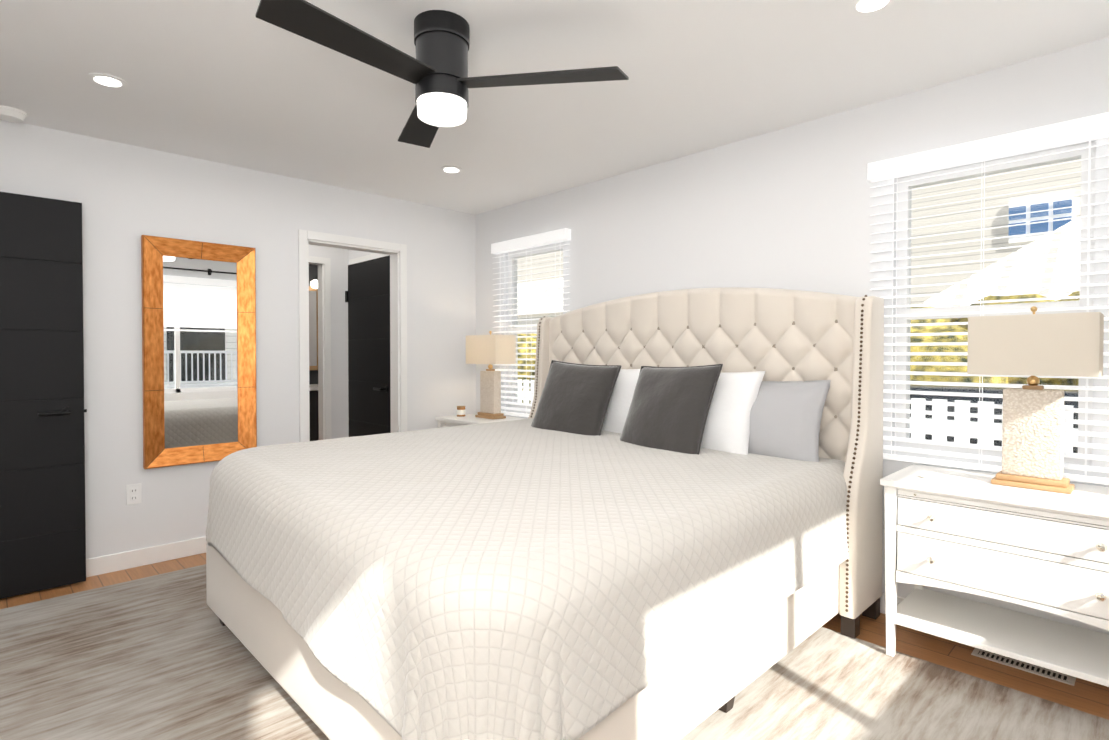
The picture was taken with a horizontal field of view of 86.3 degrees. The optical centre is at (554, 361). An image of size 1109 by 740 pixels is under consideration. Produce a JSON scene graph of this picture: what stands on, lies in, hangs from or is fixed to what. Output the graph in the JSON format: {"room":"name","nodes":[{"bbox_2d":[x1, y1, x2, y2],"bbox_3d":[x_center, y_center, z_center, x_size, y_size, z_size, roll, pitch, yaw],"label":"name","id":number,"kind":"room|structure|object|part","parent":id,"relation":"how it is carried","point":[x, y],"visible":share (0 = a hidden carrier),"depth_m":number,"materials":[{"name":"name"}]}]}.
{"room":"bedroom","nodes":[
{"label":"bedroom","id":0,"kind":"room"},
{"bbox_2d":[0,119,475,558],"bbox_3d":[-2.122,-0.034,3.812,3.900,2.440,0.120,-1,1,-44],"label":"wall","id":1,"kind":"structure","parent":0,"point":[127,196],"depth_m":3.62,"materials":[{"name":"white paint"}]},
{"bbox_2d":[0,192,86,598],"bbox_3d":[-2.829,0.170,2.911,0.827,2.033,0.158,-1,1,-44],"label":"entry door","id":2,"kind":"structure","parent":1,"relation":"in","point":[42,495],"depth_m":3.06,"materials":[{"name":"black wood"}]},
{"bbox_2d":[126,483,141,504],"bbox_3d":[-2.437,0.766,3.427,0.072,0.116,0.008,-1,1,-44],"label":"electrical outlet","id":3,"kind":"object","parent":1,"relation":"attached to","point":[133,493],"visible":1,"depth_m":3.42,"materials":[{"name":"white plastic"}]},
{"bbox_2d":[86,536,206,576],"bbox_3d":[-2.022,1.135,3.832,3.750,0.100,0.014,-1,1,-44],"label":"baseboard","id":4,"kind":"structure","parent":1,"relation":"attached to","point":[100,565],"depth_m":3.46,"materials":[{"name":"white wood"}]},
{"bbox_2d":[141,235,256,468],"bbox_3d":[-2.171,-0.059,3.647,0.610,1.357,0.044,-1,1,-44],"label":"mirror","id":5,"kind":"object","parent":1,"relation":"attached to","point":[199,346],"visible":0.96,"depth_m":3.63,"materials":[{"name":"orange wood"}]},
{"bbox_2d":[298,229,406,441],"bbox_3d":[-1.507,0.131,4.412,0.829,2.092,0.152,-1,1,-44],"label":"trim","id":6,"kind":"structure","parent":1,"relation":"attached to","point":[397,252],"depth_m":4.53,"materials":[{"name":"white wood"}]},
{"bbox_2d":[309,264,317,383],"bbox_3d":[-3.247,-0.070,6.330,2.000,2.440,0.100,-1,1,-44],"label":"wall","id":7,"kind":"structure","parent":0,"point":[313,275],"depth_m":6.74,"materials":[{"name":"grey paint"}]},
{"bbox_2d":[309,286,317,369],"bbox_3d":[-3.048,-0.376,6.431,1.030,0.950,0.023,-1,1,-44],"label":"bathroom mirror","id":8,"kind":"object","parent":7,"relation":"attached to","point":[313,328],"visible":0.12,"depth_m":6.73,"materials":[{"name":"brown mirror"}]},
{"bbox_2d":[311,280,317,288],"bbox_3d":[-2.706,-0.874,6.667,0.100,0.100,0.145,-1,1,-44],"label":"sconce","id":9,"kind":"object","parent":7,"relation":"attached to","point":[314,284],"visible":0.85,"depth_m":6.62,"materials":[{"name":"white glass"}]},
{"bbox_2d":[309,245,348,438],"bbox_3d":[-2.403,-0.051,4.989,1.540,2.440,0.100,-1,1,-44],"label":"wall","id":10,"kind":"structure","parent":0,"point":[339,356],"depth_m":5.36,"materials":[{"name":"white paint"}]},
{"bbox_2d":[309,256,331,439],"bbox_3d":[-2.357,0.125,4.963,0.975,2.090,0.024,-1,1,-44],"label":"trim","id":11,"kind":"structure","parent":10,"relation":"attached to","point":[324,341],"depth_m":5.27,"materials":[{"name":"white wood"}]},
{"bbox_2d":[348,250,373,264],"bbox_3d":[-1.528,-0.053,5.122,0.100,2.440,0.930,-1,1,-44],"label":"wall","id":12,"kind":"structure","parent":0,"point":[352,254],"depth_m":5.30,"materials":[{"name":"white paint"}]},
{"bbox_2d":[345,255,390,436],"bbox_3d":[-1.601,0.147,5.036,0.098,2.018,0.785,-1,1,-44],"label":"door","id":13,"kind":"structure","parent":12,"relation":"in","point":[367,296],"depth_m":5.01,"materials":[{"name":"black wood"}]},
{"bbox_2d":[349,253,388,264],"bbox_3d":[-1.552,0.123,5.069,0.014,2.090,0.875,-1,1,-44],"label":"trim","id":14,"kind":"structure","parent":12,"relation":"attached to","point":[376,255],"depth_m":5.12,"materials":[{"name":"white wood"}]},
{"bbox_2d":[0,553,1108,719],"bbox_3d":[-1.399,1.254,3.194,4.050,0.120,7.400,-1,1,-44],"label":"floor","id":15,"kind":"structure","parent":0,"point":[1089,697],"depth_m":2.48,"materials":[{"name":"brown wood"}]},
{"bbox_2d":[309,392,318,440],"bbox_3d":[-2.879,0.721,6.279,1.440,0.838,0.498,-1,1,-44],"label":"bathroom vanity","id":16,"kind":"object","parent":15,"relation":"on","point":[314,417],"depth_m":6.26,"materials":[{"name":"grey wood"}]},
{"bbox_2d":[309,384,317,391],"bbox_3d":[-2.872,0.282,6.266,1.480,0.040,0.518,-1,1,-44],"label":"countertop","id":17,"kind":"structure","parent":16,"relation":"on","point":[312,387],"depth_m":6.26,"materials":[{"name":"white stone"}]},
{"bbox_2d":[435,413,527,427],"bbox_3d":[-0.504,0.808,4.595,0.479,0.731,0.844,-1,1,-44],"label":"nightstand","id":18,"kind":"object","parent":15,"relation":"on","point":[455,420],"visible":0.17,"depth_m":4.61,"materials":[{"name":"white paint"}]},
{"bbox_2d":[457,406,464,416],"bbox_3d":[-0.754,0.398,4.778,0.070,0.082,0.070,-1,1,-44],"label":"candle","id":19,"kind":"object","parent":18,"relation":"on","point":[460,411],"visible":1,"depth_m":4.75,"materials":[{"name":"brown wax"}]},
{"bbox_2d":[466,331,515,418],"bbox_3d":[-0.505,0.098,4.661,0.200,0.686,0.380,-1,1,-44],"label":"lamp","id":20,"kind":"object","parent":18,"relation":"on","point":[490,349],"visible":1,"depth_m":4.59,"materials":[{"name":"beige stone"}]},
{"bbox_2d":[0,564,1108,739],"bbox_3d":[-0.568,1.202,2.209,3.170,0.011,3.830,-1,1,-44],"label":"rug","id":21,"kind":"object","parent":15,"relation":"on","point":[167,656],"depth_m":2.16,"materials":[{"name":"beige fabric"}]},
{"bbox_2d":[206,287,883,739],"bbox_3d":[-0.072,0.387,2.729,2.348,1.602,2.200,-1,1,-44],"label":"bed","id":22,"kind":"object","parent":21,"relation":"on","point":[654,517],"visible":1,"depth_m":2.03,"materials":[{"name":"beige fabric"}]},
{"bbox_3d":[-0.090,0.956,2.719,2.190,0.310,2.050,-1,1,-44],"label":"frame","id":23,"kind":"part","parent":22,"relation":"part of","materials":[{"name":"beige fabric"}]},
{"bbox_2d":[206,418,848,739],"bbox_3d":[-0.125,0.629,2.680,2.199,0.469,2.157,-1,1,-44],"label":"quilt","id":24,"kind":"object","parent":22,"relation":"on","point":[523,579],"depth_m":1.74,"materials":[{"name":"white fabric"}]},
{"bbox_2d":[531,360,621,435],"bbox_3d":[0.110,0.247,3.531,0.528,0.528,0.174,5,-20,40],"label":"cushion","id":25,"kind":"object","parent":22,"relation":"on","point":[576,399],"depth_m":3.45,"materials":[{"name":"grey fabric"}]},
{"bbox_2d":[602,369,639,433],"bbox_3d":[0.316,0.255,3.634,0.700,0.470,0.192,1,-16,44],"label":"pillow","id":26,"kind":"object","parent":22,"relation":"on","point":[623,391],"depth_m":3.47,"materials":[{"name":"white fabric"}]},
{"bbox_2d":[620,364,722,454],"bbox_3d":[0.583,0.253,3.071,0.170,0.528,0.528,33,-22,-36],"label":"cushion","id":27,"kind":"object","parent":22,"relation":"on","point":[671,410],"depth_m":2.96,"materials":[{"name":"grey fabric"}]},
{"bbox_3d":[0.719,0.223,3.496,0.142,1.295,2.050,-1,1,-44],"label":"headboard","id":28,"kind":"part","parent":22,"relation":"part of","materials":[{"name":"beige fabric"}]},
{"bbox_2d":[701,371,764,454],"bbox_3d":[0.760,0.262,3.132,0.192,0.470,0.680,25,-16,-39],"label":"pillow","id":29,"kind":"object","parent":22,"relation":"on","point":[732,423],"depth_m":2.91,"materials":[{"name":"white fabric"}]},
{"bbox_2d":[748,380,830,461],"bbox_3d":[1.010,0.304,2.957,0.182,0.460,0.680,18,-11,-40],"label":"pillow","id":30,"kind":"object","parent":22,"relation":"on","point":[785,417],"depth_m":2.79,"materials":[{"name":"grey fabric"}]},
{"bbox_2d":[880,464,1108,686],"bbox_3d":[1.773,0.841,2.255,0.479,0.731,0.844,-1,1,-44],"label":"nightstand","id":31,"kind":"object","parent":15,"relation":"on","point":[973,532],"visible":0.98,"depth_m":2.18,"materials":[{"name":"white paint"}]},
{"bbox_2d":[917,473,946,479],"bbox_3d":[1.543,0.468,2.417,0.104,0.008,0.104,-1,1,-44],"label":"dish","id":32,"kind":"object","parent":31,"relation":"on","point":[933,476],"visible":1,"depth_m":2.40,"materials":[{"name":"white ceramic"}]},
{"bbox_2d":[967,306,1103,493],"bbox_3d":[1.820,0.132,2.249,0.200,0.686,0.380,-1,1,-44],"label":"lamp","id":33,"kind":"object","parent":31,"relation":"on","point":[1033,345],"visible":1,"depth_m":2.20,"materials":[{"name":"beige fabric"}]},
{"bbox_2d":[971,648,1075,685],"bbox_3d":[1.867,1.202,2.359,0.120,0.008,0.320,-1,1,-44],"label":"floor vent","id":34,"kind":"object","parent":15,"relation":"in","point":[1031,668],"visible":0.54,"depth_m":2.33,"materials":[{"name":"white"}]},
{"bbox_2d":[0,0,1108,214],"bbox_3d":[-1.399,-1.305,3.158,4.050,0.120,7.400,-1,1,-44],"label":"ceiling","id":35,"kind":"structure","parent":0,"point":[237,83],"depth_m":2.55,"materials":[{"name":"white paint"}]},
{"bbox_2d":[0,105,26,122],"bbox_3d":[-2.700,-1.223,2.926,0.136,0.038,0.136,-1,1,-44],"label":"smoke detector","id":36,"kind":"object","parent":35,"relation":"attached to","point":[10,114],"visible":1,"depth_m":2.91,"materials":[{"name":"white plastic"}]},
{"bbox_2d":[86,73,128,88],"bbox_3d":[-1.962,-1.233,2.597,0.150,0.008,0.150,-1,1,-44],"label":"recessed light","id":37,"kind":"object","parent":35,"relation":"in","point":[107,80],"visible":1,"depth_m":2.59,"materials":[{"name":"white plastic"}]},
{"bbox_2d":[256,0,628,147],"bbox_3d":[-0.516,-1.057,2.141,1.136,0.348,1.206,-1,1,-44],"label":"ceiling fan","id":38,"kind":"object","parent":35,"relation":"hanging from","point":[435,71],"visible":1,"depth_m":2.08,"materials":[{"name":"black metal"}]},
{"bbox_2d":[440,166,462,173],"bbox_3d":[-0.672,-1.251,3.852,0.150,0.008,0.150,-1,1,-44],"label":"recessed light","id":39,"kind":"object","parent":35,"relation":"in","point":[451,169],"visible":0.98,"depth_m":3.84,"materials":[{"name":"white plastic"}]},
{"bbox_2d":[848,0,896,15],"bbox_3d":[1.085,-1.225,2.018,0.150,0.008,0.150,-1,1,-44],"label":"recessed light","id":40,"kind":"object","parent":35,"relation":"in","point":[862,7],"visible":1,"depth_m":2.03,"materials":[{"name":"white"}]},
{"bbox_2d":[476,37,1108,633],"bbox_3d":[-0.001,-0.044,4.535,0.150,2.440,7.400,-1,1,-44],"label":"wall","id":41,"kind":"structure","parent":0,"point":[792,207],"depth_m":3.10,"materials":[{"name":"white paint"}]},
{"bbox_2d":[504,243,562,411],"bbox_3d":[-0.137,-0.251,4.644,0.109,1.290,0.690,-1,1,-44],"label":"window","id":42,"kind":"structure","parent":41,"relation":"in","point":[514,267],"depth_m":4.84,"materials":[{"name":"white plastic"}]},
{"bbox_2d":[491,228,570,416],"bbox_3d":[-0.201,-0.268,4.582,0.058,1.395,0.864,-1,1,-44],"label":"window blind","id":43,"kind":"object","parent":42,"relation":"attached to","point":[550,237],"visible":0.58,"depth_m":4.60,"materials":[{"name":"white plastic"}]},
{"bbox_2d":[880,592,904,613],"bbox_3d":[0.864,1.139,3.545,0.014,0.100,4.450,-1,1,-44],"label":"baseboard","id":44,"kind":"structure","parent":41,"relation":"attached to","point":[883,603],"depth_m":2.81,"materials":[{"name":"white wood"}]},
{"bbox_2d":[892,141,1095,471],"bbox_3d":[1.878,-0.222,2.572,0.109,1.290,0.700,-1,1,-44],"label":"window","id":45,"kind":"structure","parent":41,"relation":"in","point":[1080,154],"depth_m":2.58,"materials":[{"name":"white plastic"}]},
{"bbox_2d":[868,112,1108,484],"bbox_3d":[1.814,-0.239,2.511,0.058,1.395,0.894,-1,1,-44],"label":"window blind","id":46,"kind":"object","parent":45,"relation":"attached to","point":[1084,129],"visible":0.71,"depth_m":2.51,"materials":[{"name":"white plastic"}]},
{"label":"outside","id":47,"kind":"structure","parent":0,"visible":0},
{"bbox_3d":[-0.682,1.817,5.154,50.000,0.200,60.000,-1,1,-44],"label":"ground","id":48,"kind":"structure","parent":47,"visible":0},
{"bbox_2d":[518,314,561,333],"bbox_3d":[4.222,0.221,11.995,3.200,2.800,25.000,-1,1,-44],"label":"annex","id":49,"kind":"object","parent":48,"relation":"on","point":[528,321],"depth_m":16.13,"materials":[{"name":"white"}]},
{"bbox_2d":[517,218,1080,313],"bbox_3d":[4.186,-1.653,11.933,3.300,2.350,25.000,-1,1,-44],"label":"roof","id":50,"kind":"structure","parent":49,"relation":"on","point":[1062,258],"depth_m":8.79,"materials":[{"name":"white"}]},
{"bbox_2d":[518,379,1077,452],"bbox_3d":[0.979,0.975,6.339,0.050,1.450,12.600,-1,1,-44],"label":"fence","id":51,"kind":"object","parent":48,"relation":"on","point":[1068,415],"depth_m":4.29,"materials":[{"name":"white wood"}]},
{"bbox_2d":[517,159,1080,316],"bbox_3d":[6.517,-2.464,16.282,6.080,8.050,30.000,-1,1,-44],"label":"house","id":52,"kind":"structure","parent":48,"relation":"on","point":[1009,210],"depth_m":10.82,"materials":[{"name":"white"}]},
{"bbox_2d":[518,291,1079,403],"bbox_3d":[3.115,0.296,9.929,2.730,2.708,14.656,-1,1,-41],"label":"trees","id":53,"kind":"object","parent":48,"relation":"on","point":[963,358],"depth_m":6.79,"materials":[{"name":"green plant"}]},
{"bbox_2d":[910,381,1077,452],"bbox_3d":[3.512,0.963,5.455,2.150,1.500,4.200,-1,1,-44],"label":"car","id":54,"kind":"object","parent":48,"relation":"on","point":[967,389],"depth_m":4.91,"materials":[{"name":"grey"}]}
]}

